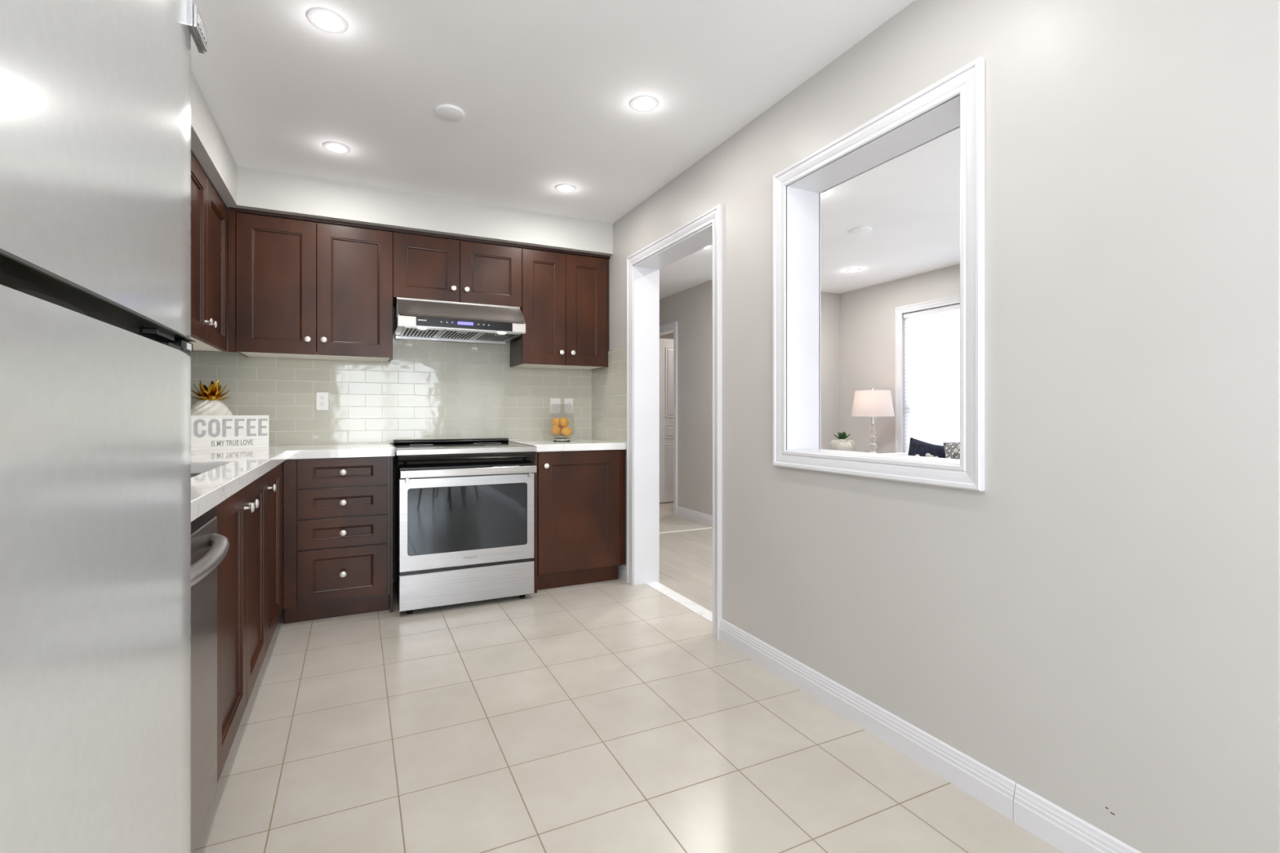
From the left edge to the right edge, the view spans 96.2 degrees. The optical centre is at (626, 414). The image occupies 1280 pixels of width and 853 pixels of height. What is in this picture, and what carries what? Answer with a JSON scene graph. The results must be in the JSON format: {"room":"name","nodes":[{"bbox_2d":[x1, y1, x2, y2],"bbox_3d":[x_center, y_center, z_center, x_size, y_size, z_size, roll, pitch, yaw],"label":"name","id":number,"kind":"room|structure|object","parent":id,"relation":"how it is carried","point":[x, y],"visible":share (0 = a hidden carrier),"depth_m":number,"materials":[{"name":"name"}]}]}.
{"room":"kitchen","nodes":[
{"label":"kitchen","id":0,"kind":"room"},
{"bbox_2d":[190,223,591,582],"bbox_3d":[-1.523,-0.116,3.897,2.736,2.472,0.130,0,0,-25],"label":"wall","id":1,"kind":"structure","parent":0,"point":[428,389],"depth_m":3.84,"materials":[{"name":"tile"}]},
{"bbox_2d":[235,212,392,362],"bbox_3d":[-1.850,-0.725,3.467,0.802,0.786,0.368,0,0,-25],"label":"upper cabinet","id":2,"kind":"object","parent":1,"relation":"attached to","point":[305,290],"visible":1,"depth_m":3.32,"materials":[{"name":"brown wood"}]},
{"bbox_2d":[315,391,328,410],"bbox_3d":[-1.923,-0.084,3.633,0.070,0.115,0.007,0,0,-25],"label":"wall outlet","id":3,"kind":"object","parent":1,"relation":"attached to","point":[322,397],"visible":1,"depth_m":3.63,"materials":[{"name":"white plastic"}]},
{"bbox_2d":[392,231,521,308],"bbox_3d":[-1.124,-0.916,3.809,0.801,0.404,0.368,0,0,-25],"label":"upper cabinet","id":4,"kind":"object","parent":1,"relation":"attached to","point":[424,267],"visible":0.97,"depth_m":3.65,"materials":[{"name":"brown wood"}]},
{"bbox_2d":[392,297,525,344],"bbox_3d":[-1.097,-0.606,3.752,0.766,0.215,0.494,0,0,-25],"label":"range hood","id":5,"kind":"object","parent":4,"relation":"attached to","point":[414,319],"visible":1,"depth_m":3.60,"materials":[{"name":"metal"}]},
{"bbox_2d":[395,335,506,344],"bbox_3d":[-1.195,-0.509,3.948,0.733,0.022,0.038,0,0,-25],"label":"filter","id":6,"kind":"object","parent":5,"relation":"on","point":[397,337],"depth_m":3.93,"materials":[{"name":"metal"}]},
{"bbox_2d":[550,398,560,413],"bbox_3d":[-0.530,-0.062,4.290,0.082,0.115,0.006,0,0,-25],"label":"light switch","id":7,"kind":"object","parent":1,"relation":"attached to","point":[555,403],"visible":1,"depth_m":4.29,"materials":[{"name":"white plastic"}]},
{"bbox_2d":[510,248,608,369],"bbox_3d":[-0.470,-0.729,4.117,0.642,0.778,0.368,0,0,-25],"label":"upper cabinet","id":8,"kind":"object","parent":1,"relation":"attached to","point":[565,308],"visible":1,"depth_m":3.97,"materials":[{"name":"brown wood"}]},
{"bbox_2d":[564,398,573,413],"bbox_3d":[-0.434,-0.062,4.335,0.070,0.115,0.007,0,0,-25],"label":"wall outlet","id":9,"kind":"object","parent":1,"relation":"attached to","point":[568,402],"visible":1,"depth_m":4.33,"materials":[{"name":"white plastic"}]},
{"bbox_2d":[191,70,613,258],"bbox_3d":[-0.787,-1.245,2.476,2.616,0.214,3.090,0,0,-25],"label":"soffit","id":10,"kind":"structure","parent":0,"point":[238,186],"depth_m":3.41,"materials":[{"name":"paint"}]},
{"bbox_2d":[191,149,609,258],"bbox_3d":[-0.762,-1.128,2.787,2.303,0.018,1.891,0,0,-25],"label":"rail","id":11,"kind":"object","parent":10,"relation":"attached to","point":[237,210],"visible":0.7,"depth_m":3.50,"materials":[{"name":"brown wood"}]},
{"bbox_2d":[191,0,959,299],"bbox_3d":[0.909,-1.402,2.805,6.365,0.100,11.100,0,0,-25],"label":"ceiling","id":12,"kind":"structure","parent":0,"point":[544,90],"depth_m":2.45,"materials":[{"name":"paint"}]},
{"bbox_2d":[306,7,347,33],"bbox_3d":[-1.026,-1.348,1.971,0.126,0.012,0.126,0,0,-25],"label":"recessed light","id":13,"kind":"object","parent":12,"relation":"in","point":[325,20],"visible":1,"depth_m":1.96,"materials":[{"name":"paint"}]},
{"bbox_2d":[313,13,341,30],"bbox_3d":[-1.026,-1.348,1.971,0.084,0.012,0.084,0,0,-25],"label":"diffuser","id":14,"kind":"object","parent":13,"relation":"attached to","point":[322,21],"depth_m":1.96,"materials":[{"name":"white plastic"}]},
{"bbox_2d":[322,141,350,153],"bbox_3d":[-1.466,-1.348,2.906,0.126,0.012,0.126,0,0,-25],"label":"recessed light","id":15,"kind":"object","parent":12,"relation":"in","point":[335,147],"visible":1,"depth_m":2.89,"materials":[{"name":"white"}]},
{"bbox_2d":[327,144,345,151],"bbox_3d":[-1.466,-1.348,2.906,0.084,0.012,0.084,0,0,-25],"label":"diffuser","id":16,"kind":"object","parent":15,"relation":"attached to","point":[332,148],"depth_m":2.90,"materials":[{"name":"white plastic"}]},
{"bbox_2d":[435,104,464,120],"bbox_3d":[-0.788,-1.346,2.566,0.126,0.012,0.126,0,0,-25],"label":"ceiling plate","id":17,"kind":"object","parent":12,"relation":"attached to","point":[446,112],"visible":1,"depth_m":2.55,"materials":[{"name":"paint"}]},
{"bbox_2d":[555,183,576,192],"bbox_3d":[-0.361,-1.348,3.428,0.126,0.012,0.126,0,0,-25],"label":"recessed light","id":18,"kind":"object","parent":12,"relation":"in","point":[564,188],"visible":1,"depth_m":3.41,"materials":[{"name":"white"}]},
{"bbox_2d":[558,186,573,191],"bbox_3d":[-0.361,-1.348,3.428,0.084,0.012,0.084,0,0,-25],"label":"diffuser","id":19,"kind":"object","parent":18,"relation":"attached to","point":[560,188],"depth_m":3.42,"materials":[{"name":"white plastic"}]},
{"bbox_2d":[629,95,658,111],"bbox_3d":[0.077,-1.348,2.496,0.126,0.012,0.126,0,0,-25],"label":"recessed light","id":20,"kind":"object","parent":12,"relation":"in","point":[641,103],"visible":1,"depth_m":2.48,"materials":[{"name":"white"}]},
{"bbox_2d":[634,99,653,109],"bbox_3d":[0.077,-1.348,2.496,0.084,0.012,0.084,0,0,-25],"label":"diffuser","id":21,"kind":"object","parent":20,"relation":"attached to","point":[638,104],"depth_m":2.49,"materials":[{"name":"white plastic"}]},
{"bbox_2d":[702,244,712,248],"bbox_3d":[0.635,-1.348,4.611,0.126,0.012,0.126,0,0,-25],"label":"recessed light","id":22,"kind":"object","parent":12,"relation":"in","point":[711,245],"visible":0.31,"depth_m":4.62,"materials":[{"name":"white"}]},
{"bbox_2d":[846,267,860,271],"bbox_3d":[2.126,-1.348,5.372,0.126,0.012,0.126,0,0,-25],"label":"recessed light","id":23,"kind":"object","parent":12,"relation":"in","point":[855,269],"visible":1,"depth_m":5.36,"materials":[{"name":"white"}]},
{"bbox_2d":[849,226,871,234],"bbox_3d":[1.719,-1.346,4.207,0.150,0.012,0.150,0,0,-25],"label":"ceiling plate","id":24,"kind":"object","parent":12,"relation":"attached to","point":[859,230],"visible":1,"depth_m":4.19,"materials":[{"name":"paint"}]},
{"bbox_2d":[193,501,1062,852],"bbox_3d":[0.885,1.149,2.738,6.265,0.063,11.000,0,0,-25],"label":"floor","id":25,"kind":"structure","parent":0,"point":[609,716],"depth_m":1.93,"materials":[{"name":"tile"}]},
{"bbox_2d":[0,0,207,852],"bbox_3d":[-0.781,0.225,0.313,0.763,1.790,0.792,0,0,-25],"label":"refrigerator","id":26,"kind":"object","parent":25,"relation":"on","point":[96,348],"visible":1,"depth_m":0.49,"materials":[{"name":"silver metal"}]},
{"bbox_2d":[191,506,229,852],"bbox_3d":[-1.229,0.681,1.164,0.678,0.878,0.607,0,0,-25],"label":"dishwasher","id":27,"kind":"object","parent":25,"relation":"on","point":[209,548],"visible":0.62,"depth_m":1.39,"materials":[{"name":"silver metal"}]},
{"bbox_2d":[213,473,266,783],"bbox_3d":[-1.590,0.678,1.875,0.650,0.884,0.977,0,0,-25],"label":"base cabinet","id":28,"kind":"object","parent":25,"relation":"on","point":[241,517],"visible":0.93,"depth_m":1.92,"materials":[{"name":"brown wood"}]},
{"bbox_2d":[191,443,395,521],"bbox_3d":[-1.441,0.212,2.170,1.155,0.045,3.064,0,0,-25],"label":"countertop","id":29,"kind":"structure","parent":28,"relation":"on","point":[226,472],"depth_m":2.34,"materials":[{"name":"white stone"}]},
{"bbox_2d":[191,472,203,477],"bbox_3d":[-1.611,0.336,1.883,0.434,0.202,0.844,0,0,-25],"label":"sink","id":30,"kind":"object","parent":29,"relation":"in","point":[192,474],"visible":0.02,"depth_m":2.28,"materials":[{"name":"metal"}]},
{"bbox_2d":[191,380,232,415],"bbox_3d":[-2.355,-0.002,3.251,0.237,0.384,0.235,0,0,-25],"label":"ornament","id":31,"kind":"object","parent":29,"relation":"on","point":[210,402],"visible":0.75,"depth_m":3.21,"materials":[{"name":"white ceramic"}]},
{"bbox_2d":[191,415,268,450],"bbox_3d":[-2.165,0.098,3.144,0.029,0.184,0.385,0,0,31],"label":"wooden sign","id":32,"kind":"object","parent":29,"relation":"on","point":[207,432],"visible":0.98,"depth_m":3.12,"materials":[{"name":"white wood"}]},
{"bbox_2d":[266,462,283,652],"bbox_3d":[-1.945,0.678,2.629,0.650,0.884,0.688,0,0,-25],"label":"base cabinet","id":33,"kind":"object","parent":25,"relation":"on","point":[274,477],"visible":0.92,"depth_m":2.75,"materials":[{"name":"brown wood"}]},
{"bbox_2d":[283,456,392,623],"bbox_3d":[-1.686,0.678,3.396,0.534,0.884,0.656,0,0,-25],"label":"base cabinet","id":34,"kind":"object","parent":25,"relation":"on","point":[338,512],"visible":1,"depth_m":3.13,"materials":[{"name":"brown wood"}]},
{"bbox_2d":[389,438,537,614],"bbox_3d":[-1.042,0.644,3.613,0.794,0.952,0.755,0,0,-25],"label":"range","id":35,"kind":"object","parent":25,"relation":"on","point":[463,509],"visible":0.99,"depth_m":3.31,"materials":[{"name":"silver metal"}]},
{"bbox_2d":[389,440,537,455],"bbox_3d":[-1.049,0.209,3.627,0.794,0.035,0.713,0,0,-25],"label":"cooktop","id":36,"kind":"object","parent":35,"relation":"in","point":[402,447],"depth_m":3.42,"materials":[{"name":"metal"}]},
{"bbox_2d":[533,449,625,593],"bbox_3d":[-0.416,0.678,3.995,0.628,0.884,0.656,0,0,-25],"label":"base cabinet","id":37,"kind":"object","parent":25,"relation":"on","point":[580,495],"visible":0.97,"depth_m":3.73,"materials":[{"name":"brown wood"}]},
{"bbox_2d":[509,439,626,452],"bbox_3d":[-0.420,0.212,3.992,0.641,0.045,0.637,0,0,-25],"label":"countertop","id":38,"kind":"structure","parent":37,"relation":"on","point":[542,446],"depth_m":3.75,"materials":[{"name":"white stone"}]},
{"bbox_2d":[553,437,570,441],"bbox_3d":[-0.449,0.059,4.011,0.192,0.262,0.192,0,0,-25],"label":"glass jar","id":39,"kind":"object","parent":38,"relation":"on","point":[555,439],"visible":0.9,"depth_m":3.96,"materials":[{"name":"clear glass"}]},
{"bbox_2d":[551,425,560,435],"bbox_3d":[-0.487,0.112,3.981,0.069,0.071,0.079,0,0,-25],"label":"orange","id":40,"kind":"object","parent":39,"relation":"in","point":[555,430],"visible":1,"depth_m":3.95,"materials":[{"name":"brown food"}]},
{"bbox_2d":[551,417,560,426],"bbox_3d":[-0.486,0.060,4.038,0.072,0.070,0.077,0,0,-25],"label":"orange","id":41,"kind":"object","parent":39,"relation":"in","point":[555,421],"visible":0.62,"depth_m":4.01,"materials":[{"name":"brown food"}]},
{"bbox_2d":[558,417,568,427],"bbox_3d":[-0.434,0.056,3.996,0.077,0.071,0.072,0,0,-25],"label":"orange","id":42,"kind":"object","parent":39,"relation":"in","point":[563,422],"visible":1,"depth_m":3.97,"materials":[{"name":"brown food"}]},
{"bbox_2d":[560,426,573,436],"bbox_3d":[-0.413,0.120,3.984,0.079,0.067,0.072,0,0,2],"label":"orange","id":43,"kind":"object","parent":39,"relation":"in","point":[566,431],"visible":1,"depth_m":3.96,"materials":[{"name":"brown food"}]},
{"bbox_2d":[880,451,908,455],"bbox_3d":[2.775,0.733,4.447,0.910,0.775,1.880,0,0,-25],"label":"sofa","id":44,"kind":"object","parent":25,"relation":"on","point":[906,453],"visible":0.04,"depth_m":5.21,"materials":[{"name":"fabric"}]},
{"bbox_2d":[907,437,945,457],"bbox_3d":[2.613,0.448,4.957,0.195,0.488,0.478,0,0,-44],"label":"throw pillow","id":45,"kind":"object","parent":44,"relation":"on","point":[919,447],"visible":0.16,"depth_m":4.95,"materials":[{"name":"blue fabric"}]},
{"bbox_2d":[942,441,959,459],"bbox_3d":[2.761,0.420,4.562,0.211,0.555,0.546,0,0,-32],"label":"throw pillow","id":46,"kind":"object","parent":44,"relation":"on","point":[948,447],"visible":0.11,"depth_m":4.69,"materials":[{"name":"fabric"}]},
{"bbox_3d":[1.986,0.905,3.644,0.540,0.430,0.900,0,0,-25],"label":"coffee table","id":47,"kind":"object","parent":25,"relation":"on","visible":0},
{"bbox_2d":[915,444,959,458],"bbox_3d":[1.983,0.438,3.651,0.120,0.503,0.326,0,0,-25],"label":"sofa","id":48,"kind":"object","parent":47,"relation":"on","point":[927,455],"visible":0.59,"depth_m":3.60,"materials":[{"name":"white fabric"}]},
{"bbox_3d":[2.287,0.788,5.798,0.640,0.665,0.860,0,0,-25],"label":"side table","id":49,"kind":"object","parent":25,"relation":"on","visible":0},
{"bbox_2d":[829,431,856,451],"bbox_3d":[2.184,0.313,5.787,0.232,0.285,0.225,0,0,-25],"label":"potted succulent","id":50,"kind":"object","parent":49,"relation":"on","point":[842,444],"visible":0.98,"depth_m":5.74,"materials":[{"name":"white ceramic"}]},
{"bbox_2d":[851,387,894,453],"bbox_3d":[2.425,0.095,5.647,0.394,0.720,0.394,0,0,-25],"label":"table lamp","id":51,"kind":"object","parent":49,"relation":"on","point":[872,402],"visible":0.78,"depth_m":5.51,"materials":[{"name":"white fabric"}]},
{"bbox_2d":[659,332,673,339],"bbox_3d":[-0.169,-0.116,8.278,3.449,2.472,0.120,0,0,-25],"label":"wall","id":52,"kind":"structure","parent":0,"point":[670,335],"depth_m":8.59,"materials":[{"name":"paint"}]},
{"bbox_2d":[659,281,708,514],"bbox_3d":[0.315,-0.116,7.068,0.115,2.472,2.680,0,0,-25],"label":"wall","id":53,"kind":"structure","parent":0,"point":[689,308],"depth_m":6.10,"materials":[{"name":"paint"}]},
{"bbox_2d":[659,338,673,502],"bbox_3d":[0.740,0.076,7.310,0.760,2.052,0.096,0,0,-25],"label":"door","id":54,"kind":"structure","parent":53,"relation":"in","point":[666,345],"depth_m":7.22,"materials":[{"name":"paint"}]},
{"bbox_2d":[659,328,673,335],"bbox_3d":[0.433,0.074,6.820,0.124,2.091,0.772,0,0,-25],"label":"door frame","id":55,"kind":"structure","parent":53,"relation":"attached to","point":[671,331],"depth_m":6.73,"materials":[{"name":"paint"}]},
{"bbox_2d":[659,321,677,515],"bbox_3d":[0.370,0.043,6.790,0.022,2.155,0.900,0,0,-25],"label":"hall doorway","id":56,"kind":"structure","parent":53,"relation":"in","point":[673,325],"depth_m":6.38,"materials":[{"name":"paint"}]},
{"bbox_2d":[675,506,712,526],"bbox_3d":[0.721,1.069,6.052,0.016,0.102,0.735,0,0,-25],"label":"baseboard","id":57,"kind":"structure","parent":53,"relation":"attached to","point":[704,518],"depth_m":6.03,"materials":[{"name":"paint"}]},
{"bbox_2d":[708,280,839,515],"bbox_3d":[1.615,-0.116,6.133,1.670,2.472,0.120,0,0,-25],"label":"wall","id":58,"kind":"structure","parent":0,"point":[830,302],"depth_m":6.35,"materials":[{"name":"paint"}]},
{"bbox_2d":[659,527,712,533],"bbox_3d":[0.273,1.117,5.380,1.400,0.005,0.030,0,0,-25],"label":"trim","id":59,"kind":"structure","parent":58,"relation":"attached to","point":[708,527],"depth_m":5.52,"materials":[{"name":"white wood"}]},
{"bbox_2d":[840,263,959,453],"bbox_3d":[3.788,-0.116,3.620,0.162,2.472,6.520,0,0,-25],"label":"wall","id":60,"kind":"structure","parent":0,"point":[867,314],"depth_m":5.92,"materials":[{"name":"paint"}]},
{"bbox_2d":[903,303,959,452],"bbox_3d":[3.076,-0.216,5.064,0.038,1.562,1.432,0,0,-25],"label":"window","id":61,"kind":"structure","parent":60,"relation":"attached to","point":[932,335],"depth_m":5.43,"materials":[{"name":"glass"}]},
{"bbox_2d":[591,0,1279,852],"bbox_3d":[1.349,-0.116,1.210,0.187,2.472,7.440,0,0,-25],"label":"wall","id":62,"kind":"structure","parent":0,"point":[1095,626],"depth_m":1.46,"materials":[{"name":"paint"}]},
{"bbox_2d":[617,564,626,582],"bbox_3d":[-0.043,1.069,3.946,0.016,0.102,0.265,0,0,-25],"label":"baseboard","id":63,"kind":"structure","parent":62,"relation":"attached to","point":[622,569],"depth_m":3.89,"materials":[{"name":"paint"}]},
{"bbox_2d":[658,269,659,581],"bbox_3d":[0.421,0.037,3.426,0.022,2.165,1.070,0,0,-25],"label":"trim","id":64,"kind":"structure","parent":62,"relation":"attached to","point":[659,269],"depth_m":3.85,"materials":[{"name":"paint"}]},
{"bbox_2d":[633,222,712,585],"bbox_3d":[0.330,0.070,3.383,0.187,2.101,0.942,0,0,-25],"label":"door frame","id":65,"kind":"structure","parent":62,"relation":"attached to","point":[646,273],"depth_m":3.79,"materials":[{"name":"paint"}]},
{"bbox_2d":[626,204,721,639],"bbox_3d":[0.239,0.037,3.341,0.022,2.165,1.070,0,0,-25],"label":"door frame","id":66,"kind":"structure","parent":62,"relation":"in","point":[713,215],"depth_m":2.90,"materials":[{"name":"paint"}]},
{"bbox_2d":[786,94,959,465],"bbox_3d":[0.927,-0.406,2.117,0.187,1.144,0.802,0,0,-25],"label":"window frame","id":67,"kind":"structure","parent":62,"relation":"attached to","point":[802,231],"depth_m":2.45,"materials":[{"name":"paint"}]},
{"bbox_2d":[773,56,984,491],"bbox_3d":[0.836,-0.406,2.074,0.022,1.256,0.914,0,0,-25],"label":"trim","id":68,"kind":"structure","parent":62,"relation":"attached to","point":[967,82],"depth_m":1.75,"materials":[{"name":"paint"}]},
{"bbox_2d":[719,618,1141,852],"bbox_3d":[0.876,1.069,1.995,0.016,0.102,1.908,0,0,-25],"label":"baseboard","id":69,"kind":"structure","parent":62,"relation":"attached to","point":[981,782],"depth_m":1.77,"materials":[{"name":"paint"}]},
{"bbox_3d":[-1.098,-0.116,-0.075,0.120,2.472,7.440,0,0,-25],"label":"wall","id":70,"kind":"structure","parent":0,"visible":0},
{"bbox_2d":[190,153,235,352],"bbox_3d":[-2.117,-0.729,2.661,0.366,0.778,0.959,0,0,-25],"label":"upper cabinet","id":71,"kind":"object","parent":70,"relation":"attached to","point":[208,212],"visible":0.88,"depth_m":2.79,"materials":[{"name":"brown wood"}]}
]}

